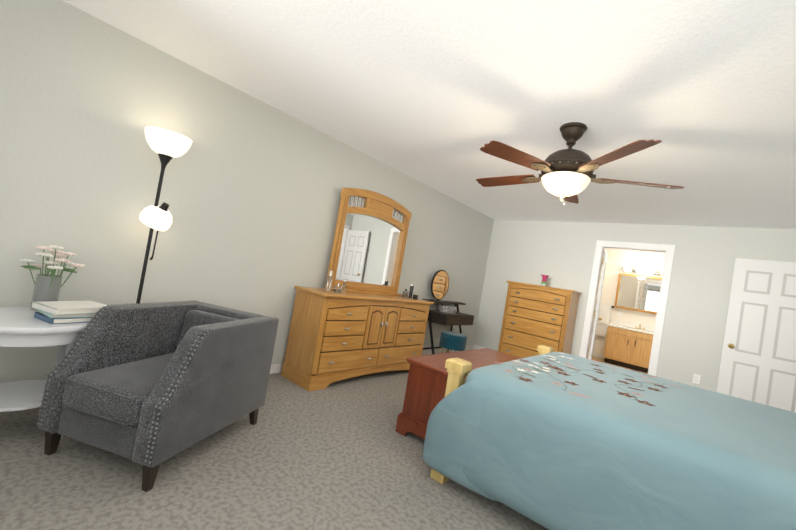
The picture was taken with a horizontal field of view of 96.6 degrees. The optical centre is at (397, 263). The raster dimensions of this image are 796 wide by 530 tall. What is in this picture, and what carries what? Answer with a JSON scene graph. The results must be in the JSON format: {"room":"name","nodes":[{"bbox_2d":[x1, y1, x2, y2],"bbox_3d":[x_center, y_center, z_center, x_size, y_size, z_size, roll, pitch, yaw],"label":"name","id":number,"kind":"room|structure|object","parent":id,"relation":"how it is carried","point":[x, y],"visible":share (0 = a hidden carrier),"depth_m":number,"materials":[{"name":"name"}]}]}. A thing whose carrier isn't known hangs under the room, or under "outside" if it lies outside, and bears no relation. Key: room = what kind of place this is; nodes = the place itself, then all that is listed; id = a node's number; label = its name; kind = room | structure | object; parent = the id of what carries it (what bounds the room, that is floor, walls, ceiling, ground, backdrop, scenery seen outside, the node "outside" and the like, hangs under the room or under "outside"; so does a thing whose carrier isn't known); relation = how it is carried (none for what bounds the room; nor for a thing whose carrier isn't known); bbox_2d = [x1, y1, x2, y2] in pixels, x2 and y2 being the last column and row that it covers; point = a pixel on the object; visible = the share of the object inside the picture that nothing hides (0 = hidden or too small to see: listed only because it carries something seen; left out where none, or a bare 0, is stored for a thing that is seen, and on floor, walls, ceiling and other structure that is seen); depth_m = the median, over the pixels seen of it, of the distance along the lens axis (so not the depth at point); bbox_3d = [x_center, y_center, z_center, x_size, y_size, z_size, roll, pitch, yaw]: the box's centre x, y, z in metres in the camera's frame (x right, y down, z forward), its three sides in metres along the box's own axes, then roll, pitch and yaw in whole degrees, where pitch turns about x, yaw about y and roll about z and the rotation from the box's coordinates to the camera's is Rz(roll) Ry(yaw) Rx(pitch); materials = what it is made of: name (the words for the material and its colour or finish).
{"room":"bedroom","nodes":[
{"label":"bedroom","id":0,"kind":"room"},
{"bbox_2d":[0,0,493,382],"bbox_3d":[-0.569,-0.038,4.117,0.120,2.440,6.840,8,-2,41],"label":"wall","id":1,"kind":"structure","parent":0,"point":[251,188],"depth_m":2.62,"materials":[{"name":"paint"}]},
{"bbox_2d":[270,345,473,373],"bbox_3d":[-0.713,1.128,4.043,0.014,0.090,6.600,8,-2,41],"label":"baseboard","id":2,"kind":"structure","parent":1,"relation":"attached to","point":[275,368],"depth_m":5.42,"materials":[{"name":"white"}]},
{"bbox_2d":[0,350,548,529],"bbox_3d":[0.773,1.389,2.710,4.280,0.001,6.780,8,-2,41],"label":"floor carpet","id":3,"kind":"object","parent":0,"point":[341,455],"depth_m":1.83,"materials":[{"name":"grey carpet"}]},
{"bbox_2d":[0,307,88,437],"bbox_3d":[-1.993,0.590,1.893,0.560,0.620,0.560,8,-2,41],"label":"side table","id":4,"kind":"object","parent":3,"relation":"on","point":[22,327],"visible":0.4,"depth_m":1.81,"materials":[{"name":"white paint"}]},
{"bbox_2d":[19,245,84,310],"bbox_3d":[-2.012,0.083,2.056,0.250,0.380,0.277,8,-2,41],"label":"flower vase","id":5,"kind":"object","parent":4,"relation":"on","point":[47,286],"visible":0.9,"depth_m":2.02,"materials":[{"name":"white"}]},
{"bbox_2d":[32,301,106,323],"bbox_3d":[-1.790,0.268,1.958,0.203,0.083,0.272,9,-2,19],"label":"books","id":6,"kind":"object","parent":4,"relation":"on","point":[58,312],"visible":0.92,"depth_m":1.88,"materials":[{"name":"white paper"}]},
{"bbox_2d":[37,300,278,491],"bbox_3d":[-1.299,0.654,2.072,0.700,0.733,0.884,9,-1,13],"label":"armchair","id":7,"kind":"object","parent":3,"relation":"on","point":[150,387],"visible":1,"depth_m":1.81,"materials":[{"name":"grey fabric"}]},
{"bbox_2d":[136,126,191,303],"bbox_3d":[-1.705,0.035,2.386,0.274,1.835,0.274,8,-2,41],"label":"floor lamp","id":8,"kind":"object","parent":3,"relation":"on","point":[166,145],"visible":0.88,"depth_m":2.37,"materials":[{"name":"black metal"}]},
{"bbox_2d":[281,286,433,391],"bbox_3d":[-0.349,0.786,3.939,0.493,0.880,1.720,8,-2,41],"label":"dresser","id":9,"kind":"object","parent":3,"relation":"on","point":[333,337],"visible":0.98,"depth_m":3.45,"materials":[{"name":"brown wood"}]},
{"bbox_2d":[325,188,411,295],"bbox_3d":[-0.262,-0.228,4.117,0.130,1.155,1.145,8,-2,41],"label":"dresser mirror","id":10,"kind":"object","parent":9,"relation":"on","point":[369,242],"visible":1,"depth_m":4.08,"materials":[{"name":"brown wood"}]},
{"bbox_2d":[326,270,417,298],"bbox_3d":[-0.219,0.259,3.945,0.155,0.200,1.322,8,-2,41],"label":"perfume","id":11,"kind":"object","parent":9,"relation":"on","point":[338,288],"visible":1,"depth_m":3.54,"materials":[{"name":"clear glass"}]},
{"bbox_2d":[422,270,473,354],"bbox_3d":[0.781,0.789,5.389,0.405,1.320,0.965,8,-2,41],"label":"vanity desk","id":12,"kind":"object","parent":3,"relation":"on","point":[439,284],"visible":0.75,"depth_m":5.24,"materials":[{"name":"black wood"}]},
{"bbox_2d":[437,304,456,313],"bbox_3d":[0.736,0.688,5.362,0.290,0.100,0.290,8,-2,41],"label":"basket","id":13,"kind":"object","parent":12,"relation":"on","point":[444,308],"visible":1,"depth_m":5.25,"materials":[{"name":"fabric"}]},
{"bbox_2d":[439,331,466,352],"bbox_3d":[0.759,1.218,5.017,0.376,0.455,0.376,8,-2,41],"label":"stool","id":14,"kind":"object","parent":3,"relation":"on","point":[451,341],"visible":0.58,"depth_m":4.87,"materials":[{"name":"teal fabric"}]},
{"bbox_2d":[395,348,521,439],"bbox_3d":[0.633,1.093,3.009,0.495,0.553,1.350,8,-2,41],"label":"cedar chest","id":15,"kind":"object","parent":3,"relation":"on","point":[426,386],"visible":0.29,"depth_m":2.60,"materials":[{"name":"brown wood"}]},
{"bbox_2d":[498,281,581,357],"bbox_3d":[2.194,1.024,5.612,1.030,1.335,0.503,8,-2,41],"label":"chest","id":16,"kind":"object","parent":3,"relation":"on","point":[535,317],"visible":0.71,"depth_m":5.42,"materials":[{"name":"brown wood"}]},
{"bbox_2d":[541,274,548,285],"bbox_3d":[2.326,0.276,5.634,0.131,0.184,0.133,8,-2,41],"label":"vase","id":17,"kind":"object","parent":16,"relation":"on","point":[544,280],"visible":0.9,"depth_m":5.60,"materials":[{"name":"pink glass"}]},
{"bbox_2d":[422,345,795,529],"bbox_3d":[1.606,0.895,2.104,2.199,1.220,1.799,8,-2,41],"label":"bed","id":18,"kind":"object","parent":3,"relation":"on","point":[548,437],"visible":1,"depth_m":1.67,"materials":[{"name":"blue fabric"}]},
{"bbox_2d":[62,0,795,256],"bbox_3d":[2.819,-0.720,3.612,5.720,0.001,10.230,8,-2,41],"label":"ceiling","id":19,"kind":"structure","parent":0,"point":[437,95],"depth_m":2.26,"materials":[{"name":"paint"}]},
{"bbox_2d":[476,122,683,203],"bbox_3d":[1.229,-0.719,2.651,1.437,0.576,1.456,8,-2,41],"label":"ceiling fan","id":20,"kind":"object","parent":19,"relation":"hanging from","point":[568,175],"visible":1,"depth_m":2.48,"materials":[{"name":"brown wood"}]},
{"bbox_2d":[588,355,647,373],"bbox_3d":[3.968,2.025,6.654,2.650,0.001,3.450,8,-2,41],"label":"floor","id":21,"kind":"structure","parent":0,"point":[597,359],"depth_m":7.64,"materials":[{"name":"tile"}]},
{"bbox_2d":[603,327,652,372],"bbox_3d":[5.117,1.838,7.396,1.330,0.785,0.566,8,-2,41],"label":"bathroom vanity","id":22,"kind":"object","parent":21,"relation":"on","point":[628,344],"depth_m":7.36,"materials":[{"name":"brown wood"}]},
{"bbox_2d":[607,323,653,334],"bbox_3d":[5.188,1.432,7.411,1.370,0.040,0.555,8,-2,41],"label":"countertop","id":23,"kind":"structure","parent":22,"relation":"on","point":[612,324],"depth_m":7.52,"materials":[{"name":"beige stone"}]},
{"bbox_2d":[589,252,664,354],"bbox_3d":[5.182,1.024,7.941,2.280,2.440,0.120,8,-2,41],"label":"wall","id":24,"kind":"structure","parent":0,"point":[616,263],"depth_m":8.06,"materials":[{"name":"white paint"}]},
{"bbox_2d":[588,352,603,358],"bbox_3d":[4.400,2.095,8.333,0.770,0.090,0.014,8,-2,41],"label":"baseboard","id":25,"kind":"structure","parent":24,"relation":"attached to","point":[598,355],"depth_m":8.15,"materials":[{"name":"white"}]},
{"bbox_2d":[592,303,613,336],"bbox_3d":[4.614,1.296,8.224,0.589,0.730,0.101,8,-2,41],"label":"towel","id":26,"kind":"object","parent":24,"relation":"attached to","point":[604,315],"visible":0.4,"depth_m":8.10,"materials":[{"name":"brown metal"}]},
{"bbox_2d":[611,319,654,330],"bbox_3d":[5.370,1.397,7.615,1.370,0.100,0.021,8,-2,41],"label":"backsplash","id":27,"kind":"structure","parent":24,"relation":"attached to","point":[621,324],"depth_m":7.76,"materials":[{"name":"beige stone"}]},
{"bbox_2d":[614,273,661,313],"bbox_3d":[5.310,0.662,7.729,0.930,0.785,0.126,8,-2,41],"label":"mirror","id":28,"kind":"object","parent":24,"relation":"attached to","point":[640,293],"visible":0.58,"depth_m":7.72,"materials":[{"name":"brown wood"}]},
{"bbox_2d":[621,267,662,275],"bbox_3d":[5.376,0.179,7.724,0.890,0.104,0.172,8,-2,41],"label":"sconce","id":29,"kind":"object","parent":24,"relation":"attached to","point":[641,271],"visible":0.79,"depth_m":7.75,"materials":[{"name":"silver metal"}]},
{"bbox_2d":[474,219,795,391],"bbox_3d":[3.208,0.625,5.255,4.220,2.440,0.120,8,-2,41],"label":"wall","id":30,"kind":"structure","parent":0,"point":[561,254],"depth_m":4.79,"materials":[{"name":"paint"}]},
{"bbox_2d":[473,345,483,349],"bbox_3d":[2.925,1.768,5.214,4.100,0.090,0.014,8,-2,41],"label":"baseboard","id":31,"kind":"structure","parent":30,"relation":"attached to","point":[477,347],"depth_m":6.48,"materials":[{"name":"white"}]},
{"bbox_2d":[588,251,606,359],"bbox_3d":[3.243,0.845,5.790,0.168,2.020,0.760,9,-2,31],"label":"door leaf","id":32,"kind":"structure","parent":30,"relation":"in","point":[596,318],"depth_m":5.47,"materials":[{"name":"white wood"}]},
{"bbox_2d":[579,240,674,375],"bbox_3d":[3.282,0.775,5.167,0.958,2.164,0.156,8,-2,41],"label":"door frame","id":33,"kind":"structure","parent":30,"relation":"attached to","point":[668,250],"depth_m":5.08,"materials":[{"name":"white wood"}]},
{"bbox_2d":[692,374,700,383],"bbox_3d":[3.808,1.478,4.524,0.070,0.114,0.008,8,-2,41],"label":"electrical outlet","id":34,"kind":"object","parent":30,"relation":"attached to","point":[696,378],"visible":1,"depth_m":4.52,"materials":[{"name":"white plastic"}]},
{"bbox_2d":[716,258,795,412],"bbox_3d":[4.271,0.975,4.098,0.750,2.020,0.168,8,-2,41],"label":"door leaf","id":35,"kind":"structure","parent":30,"relation":"in","point":[758,361],"depth_m":4.13,"materials":[{"name":"white wood"}]}
]}

